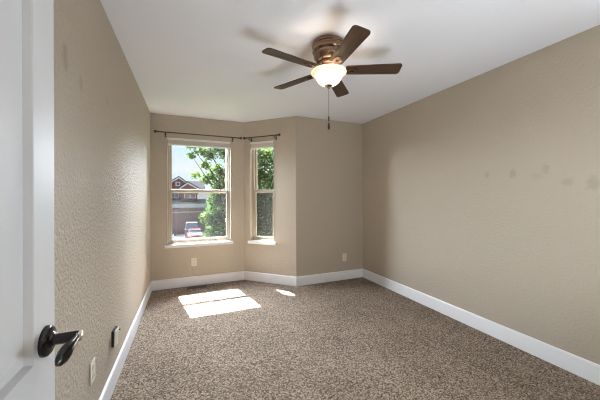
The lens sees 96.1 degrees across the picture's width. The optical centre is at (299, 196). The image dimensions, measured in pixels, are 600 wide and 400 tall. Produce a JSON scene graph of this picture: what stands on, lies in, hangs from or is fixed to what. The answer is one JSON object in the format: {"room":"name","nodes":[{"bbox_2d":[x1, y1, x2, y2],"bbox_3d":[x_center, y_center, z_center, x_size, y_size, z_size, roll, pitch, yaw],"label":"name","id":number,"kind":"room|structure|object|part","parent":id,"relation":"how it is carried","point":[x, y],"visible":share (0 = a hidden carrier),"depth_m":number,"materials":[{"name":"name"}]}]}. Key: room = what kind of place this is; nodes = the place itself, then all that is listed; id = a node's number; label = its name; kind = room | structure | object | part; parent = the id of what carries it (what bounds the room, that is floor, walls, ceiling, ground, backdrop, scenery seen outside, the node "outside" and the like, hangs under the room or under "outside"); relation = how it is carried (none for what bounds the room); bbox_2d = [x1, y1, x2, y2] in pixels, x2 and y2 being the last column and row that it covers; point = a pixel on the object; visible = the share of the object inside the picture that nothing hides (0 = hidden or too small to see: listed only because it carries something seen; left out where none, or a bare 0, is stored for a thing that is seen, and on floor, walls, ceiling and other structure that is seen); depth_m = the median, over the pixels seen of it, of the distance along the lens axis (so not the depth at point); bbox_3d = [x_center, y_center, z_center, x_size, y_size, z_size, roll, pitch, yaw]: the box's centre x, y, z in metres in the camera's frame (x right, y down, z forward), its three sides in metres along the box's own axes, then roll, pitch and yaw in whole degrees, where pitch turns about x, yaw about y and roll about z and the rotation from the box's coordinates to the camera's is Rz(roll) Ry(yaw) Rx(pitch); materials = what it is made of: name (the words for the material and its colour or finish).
{"room":"empty bedroom","nodes":[
{"label":"empty bedroom","id":0,"kind":"room"},
{"bbox_2d":[54,0,150,399],"bbox_3d":[-1.304,0.067,1.751,0.120,2.440,4.475,0,0,-23],"label":"wall","id":1,"kind":"structure","parent":0,"point":[102,146],"depth_m":1.50,"materials":[{"name":"beige paint"}]},
{"bbox_2d":[90,357,94,385],"bbox_3d":[-1.097,0.924,1.429,0.010,0.116,0.072,0,0,-23],"label":"wall outlet","id":2,"kind":"object","parent":1,"relation":"attached to","point":[92,364],"visible":1,"depth_m":1.42,"materials":[{"name":"beige plastic"}]},
{"bbox_2d":[111,326,120,347],"bbox_3d":[-1.253,0.954,1.840,0.036,0.116,0.092,0,0,-23],"label":"cover plate","id":3,"kind":"object","parent":1,"relation":"attached to","point":[115,332],"visible":1,"depth_m":1.81,"materials":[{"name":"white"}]},
{"bbox_3d":[-1.247,0.954,1.831,0.006,0.116,0.072,3,-1,-17],"label":"plate","id":4,"kind":"part","parent":3,"relation":"part of","materials":[{"name":"beige plastic"}]},
{"bbox_2d":[99,281,151,399],"bbox_3d":[-1.232,1.219,1.763,0.014,0.134,4.205,0,0,-23],"label":"baseboard","id":5,"kind":"structure","parent":1,"relation":"attached to","point":[109,387],"depth_m":2.07,"materials":[{"name":"white paint"}]},
{"bbox_2d":[150,113,243,280],"bbox_3d":[-1.459,0.067,4.028,1.338,2.440,0.150,0,0,-23],"label":"wall","id":6,"kind":"structure","parent":0,"point":[169,263],"depth_m":3.90,"materials":[{"name":"beige paint"}]},
{"bbox_2d":[191,258,196,265],"bbox_3d":[-1.536,0.947,3.909,0.072,0.116,0.010,0,0,-23],"label":"wall outlet","id":7,"kind":"object","parent":6,"relation":"attached to","point":[193,260],"visible":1,"depth_m":3.91,"materials":[{"name":"beige plastic"}]},
{"bbox_2d":[152,271,243,290],"bbox_3d":[-1.452,1.220,3.941,1.278,0.134,0.014,0,0,-23],"label":"baseboard","id":8,"kind":"structure","parent":6,"relation":"attached to","point":[231,276],"depth_m":3.91,"materials":[{"name":"white paint"}]},
{"bbox_2d":[154,130,241,141],"bbox_3d":[-1.442,-0.872,3.906,1.189,0.075,0.090,0,0,-23],"label":"curtain rod","id":9,"kind":"object","parent":6,"relation":"attached to","point":[155,131],"visible":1,"depth_m":3.85,"materials":[{"name":"brown metal"}]},
{"bbox_3d":[-1.433,-0.889,3.884,1.107,0.017,0.017,0,0,-23],"label":"rod","id":10,"kind":"part","parent":9,"relation":"part of","materials":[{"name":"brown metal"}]},
{"bbox_2d":[164,137,232,248],"bbox_3d":[-1.480,-0.060,3.993,0.938,1.559,0.160,0,0,-23],"label":"window","id":11,"kind":"structure","parent":6,"relation":"in","point":[207,241],"depth_m":3.96,"materials":[{"name":"beige plastic"}]},
{"bbox_2d":[167,137,229,148],"bbox_3d":[-1.470,-0.782,3.967,0.861,0.102,0.047,0,0,-23],"label":"window shade","id":12,"kind":"object","parent":11,"relation":"attached to","point":[171,141],"visible":1,"depth_m":3.94,"materials":[{"name":"white fabric"}]},
{"bbox_3d":[-1.470,-0.819,3.967,0.861,0.027,0.047,0,0,-23],"label":"head rail","id":13,"kind":"part","parent":12,"relation":"part of","materials":[{"name":"white plastic"}]},
{"bbox_3d":[-1.471,-0.741,3.968,0.857,0.020,0.042,0,0,-23],"label":"rail","id":14,"kind":"part","parent":12,"relation":"part of","materials":[{"name":"white plastic"}]},
{"bbox_3d":[-1.463,0.696,3.958,0.938,0.046,0.086,0,0,-23],"label":"sill","id":15,"kind":"part","parent":11,"relation":"part of","materials":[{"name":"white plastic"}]},
{"bbox_3d":[-1.502,-0.430,4.048,0.811,0.755,0.026,0,0,-23],"label":"sash","id":16,"kind":"part","parent":11,"relation":"part of","materials":[{"name":"glass"}]},
{"bbox_3d":[-1.488,0.273,4.019,0.811,0.752,0.028,0,0,-23],"label":"sash","id":17,"kind":"part","parent":11,"relation":"part of","materials":[{"name":"beige plastic"}]},
{"bbox_2d":[244,116,295,276],"bbox_3d":[-0.464,0.064,4.112,0.934,2.440,0.150,0,0,22],"label":"wall","id":18,"kind":"structure","parent":0,"point":[280,258],"depth_m":3.97,"materials":[{"name":"beige paint"}]},
{"bbox_2d":[248,140,275,244],"bbox_3d":[-0.557,-0.064,4.121,0.473,1.559,0.160,0,0,22],"label":"window","id":19,"kind":"structure","parent":18,"relation":"in","point":[264,240],"depth_m":4.18,"materials":[{"name":"beige plastic"}]},
{"bbox_2d":[250,140,273,148],"bbox_3d":[-0.570,-0.785,4.095,0.399,0.102,0.047,0,0,22],"label":"window shade","id":20,"kind":"object","parent":19,"relation":"attached to","point":[263,144],"visible":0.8,"depth_m":4.08,"materials":[{"name":"beige fabric"}]},
{"bbox_3d":[-0.570,-0.823,4.095,0.399,0.027,0.047,0,0,22],"label":"head rail","id":21,"kind":"part","parent":20,"relation":"part of","materials":[{"name":"white plastic"}]},
{"bbox_3d":[-0.569,-0.744,4.096,0.395,0.020,0.042,0,0,22],"label":"rail","id":22,"kind":"part","parent":20,"relation":"part of","materials":[{"name":"white plastic"}]},
{"bbox_3d":[-0.568,0.693,4.087,0.473,0.046,0.086,0,0,22],"label":"sill","id":23,"kind":"part","parent":19,"relation":"part of","materials":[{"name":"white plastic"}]},
{"bbox_3d":[-0.542,-0.083,4.160,0.401,1.509,0.078,0,0,22],"label":"frame","id":24,"kind":"part","parent":19,"relation":"part of","materials":[{"name":"beige plastic"}]},
{"bbox_3d":[-0.536,-0.434,4.176,0.349,0.755,0.026,0,0,22],"label":"sash","id":25,"kind":"part","parent":19,"relation":"part of","materials":[{"name":"glass"}]},
{"bbox_3d":[-0.545,0.270,4.147,0.349,0.752,0.028,0,0,22],"label":"sash","id":26,"kind":"part","parent":19,"relation":"part of","materials":[{"name":"beige plastic"}]},
{"bbox_2d":[243,133,280,141],"bbox_3d":[-0.564,-0.875,4.021,0.628,0.075,0.090,0,0,22],"label":"curtain rod","id":27,"kind":"object","parent":18,"relation":"attached to","point":[279,134],"visible":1,"depth_m":3.98,"materials":[{"name":"brown metal"}]},
{"bbox_3d":[-0.574,-0.892,3.998,0.546,0.017,0.017,0,0,22],"label":"rod","id":28,"kind":"part","parent":27,"relation":"part of","materials":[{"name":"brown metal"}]},
{"bbox_2d":[244,271,295,285],"bbox_3d":[-0.459,1.217,4.023,0.879,0.134,0.014,0,0,22],"label":"baseboard","id":29,"kind":"structure","parent":18,"relation":"attached to","point":[252,276],"depth_m":4.01,"materials":[{"name":"white paint"}]},
{"bbox_2d":[296,116,362,276],"bbox_3d":[0.498,0.060,4.181,1.266,2.440,0.150,0,0,-23],"label":"wall","id":30,"kind":"structure","parent":0,"point":[329,163],"depth_m":4.07,"materials":[{"name":"beige paint"}]},
{"bbox_2d":[296,268,362,285],"bbox_3d":[0.475,1.214,4.081,1.151,0.134,0.014,0,0,-23],"label":"baseboard","id":31,"kind":"structure","parent":30,"relation":"attached to","point":[356,273],"depth_m":4.05,"materials":[{"name":"white paint"}]},
{"bbox_2d":[100,0,599,123],"bbox_3d":[0.525,-1.235,1.467,3.449,0.150,6.505,0,0,-23],"label":"ceiling","id":32,"kind":"structure","parent":0,"point":[206,59],"depth_m":2.06,"materials":[{"name":"white paint"}]},
{"bbox_2d":[262,25,401,129],"bbox_3d":[0.211,-0.833,2.016,1.034,0.650,1.025,0,0,-23],"label":"ceiling fan","id":33,"kind":"object","parent":32,"relation":"hanging from","point":[330,52],"visible":1,"depth_m":1.96,"materials":[{"name":"brown wood"}]},
{"bbox_3d":[-0.060,-0.954,1.863,0.411,0.006,0.118,0,11,-33],"label":"blade","id":34,"kind":"part","parent":33,"relation":"part of","materials":[{"name":"brown wood"}]},
{"bbox_3d":[-0.040,-0.954,2.251,0.411,0.006,0.118,0,11,39],"label":"blade","id":35,"kind":"part","parent":33,"relation":"part of","materials":[{"name":"brown wood"}]},
{"bbox_3d":[0.217,-0.894,2.044,0.268,0.107,0.268,0,0,-23],"label":"lamp shade","id":36,"kind":"part","parent":33,"relation":"part of","materials":[{"name":"white glass"}]},
{"bbox_3d":[0.335,-0.955,2.353,0.118,0.006,0.411,-12,-4,20],"label":"blade","id":37,"kind":"part","parent":33,"relation":"part of","materials":[{"name":"brown wood"}]},
{"bbox_3d":[0.303,-0.955,1.725,0.118,0.006,0.411,11,-3,-15],"label":"blade","id":38,"kind":"part","parent":33,"relation":"part of","materials":[{"name":"brown wood"}]},
{"bbox_3d":[0.547,-0.956,2.027,0.411,0.006,0.118,0,-11,3],"label":"blade","id":39,"kind":"part","parent":33,"relation":"part of","materials":[{"name":"brown wood"}]},
{"bbox_2d":[110,277,599,399],"bbox_3d":[0.478,1.341,1.341,3.849,0.120,6.315,0,0,-23],"label":"floor","id":40,"kind":"structure","parent":0,"point":[360,338],"depth_m":2.21,"materials":[{"name":"carpet"}]},
{"bbox_2d":[187,285,206,289],"bbox_3d":[-1.459,1.283,3.826,0.270,0.008,0.090,0,0,-21],"label":"floor vent","id":41,"kind":"object","parent":40,"relation":"in","point":[201,286],"visible":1,"depth_m":3.82,"materials":[{"name":"brown metal"}]},
{"bbox_2d":[362,25,599,364],"bbox_3d":[1.740,0.056,2.685,0.120,2.440,3.866,0,0,-23],"label":"wall","id":42,"kind":"structure","parent":0,"point":[481,193],"depth_m":2.37,"materials":[{"name":"beige paint"}]},
{"bbox_2d":[363,269,599,385],"bbox_3d":[1.687,1.209,2.645,0.014,0.134,3.596,0,0,-23],"label":"baseboard","id":43,"kind":"structure","parent":42,"relation":"attached to","point":[588,370],"depth_m":2.37,"materials":[{"name":"white paint"}]},
{"bbox_3d":[0.994,0.059,0.348,3.049,2.440,0.120,0,0,-23],"label":"wall","id":44,"kind":"structure","parent":0,"visible":0},
{"bbox_2d":[0,0,82,399],"bbox_3d":[-0.418,0.263,0.251,0.150,2.018,0.774,0,0,-23],"label":"door","id":45,"kind":"structure","parent":44,"relation":"in","point":[29,337],"depth_m":0.52,"materials":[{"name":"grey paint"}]},
{"bbox_3d":[-0.531,0.305,0.573,0.016,0.063,0.063,0,0,-23],"label":"handle","id":46,"kind":"part","parent":45,"relation":"part of","materials":[{"name":"black metal"}]},
{"label":"outside","id":47,"kind":"structure","parent":0,"visible":0},
{"bbox_2d":[205,200,219,236],"bbox_3d":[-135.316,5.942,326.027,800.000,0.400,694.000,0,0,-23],"label":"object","id":48,"kind":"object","parent":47,"point":[207,203],"depth_m":105.80,"materials":[{"name":"green plant"}]},
{"bbox_2d":[172,176,206,233],"bbox_3d":[-20.806,1.167,41.406,11.709,8.371,9.560,0,0,-23],"label":"house","id":49,"kind":"structure","parent":48,"relation":"on","point":[186,207],"depth_m":39.08,"materials":[{"name":"red brick"}]},
{"bbox_2d":[208,202,225,229],"bbox_3d":[-9.312,2.679,32.450,4.186,6.108,4.199,0,0,-23],"label":"street tree","id":50,"kind":"object","parent":48,"relation":"on","point":[211,207],"visible":0.02,"depth_m":31.85,"materials":[{"name":"green plant"}]},
{"bbox_2d":[210,174,225,196],"bbox_3d":[-12.508,1.005,46.911,6.490,9.878,6.803,0,0,-10],"label":"street tree","id":51,"kind":"object","parent":48,"relation":"on","point":[218,174],"visible":0.03,"depth_m":45.32,"materials":[{"name":"green plant"}]},
{"bbox_2d":[186,146,273,237],"bbox_3d":[-2.722,0.772,13.320,5.478,9.044,2.323,0,0,-27],"label":"leafy tree","id":52,"kind":"object","parent":48,"relation":"on","point":[218,219],"visible":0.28,"depth_m":12.74,"materials":[{"name":"green plant"}]},
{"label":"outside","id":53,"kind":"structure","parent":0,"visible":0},
{"bbox_2d":[174,234,204,238],"bbox_3d":[-13.886,5.309,31.799,5.900,0.040,15.400,0,0,-23],"label":"driveway","id":54,"kind":"structure","parent":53,"point":[177,236],"depth_m":35.92,"materials":[{"name":"concrete"}]},
{"bbox_2d":[184,221,198,237],"bbox_3d":[-14.641,4.342,36.406,1.720,1.900,4.515,0,0,-25],"label":"car","id":55,"kind":"object","parent":54,"relation":"on","point":[189,225],"visible":0.48,"depth_m":34.79,"materials":[{"name":"grey paint"}]},
{"bbox_3d":[-14.484,3.791,36.058,1.620,0.700,3.280,0,0,-25],"label":"cabin glass","id":56,"kind":"part","parent":55,"relation":"part of","materials":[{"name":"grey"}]},
{"bbox_2d":[187,228,202,238],"bbox_3d":[-12.579,4.550,32.172,1.620,1.470,4.115,0,0,-25],"label":"car","id":57,"kind":"object","parent":54,"relation":"on","point":[192,233],"visible":0.58,"depth_m":30.68,"materials":[{"name":"red paint"}]},
{"bbox_3d":[-12.401,4.124,31.779,1.520,0.520,2.780,0,0,-25],"label":"cabin glass","id":58,"kind":"part","parent":57,"relation":"part of","materials":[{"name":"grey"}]}
]}

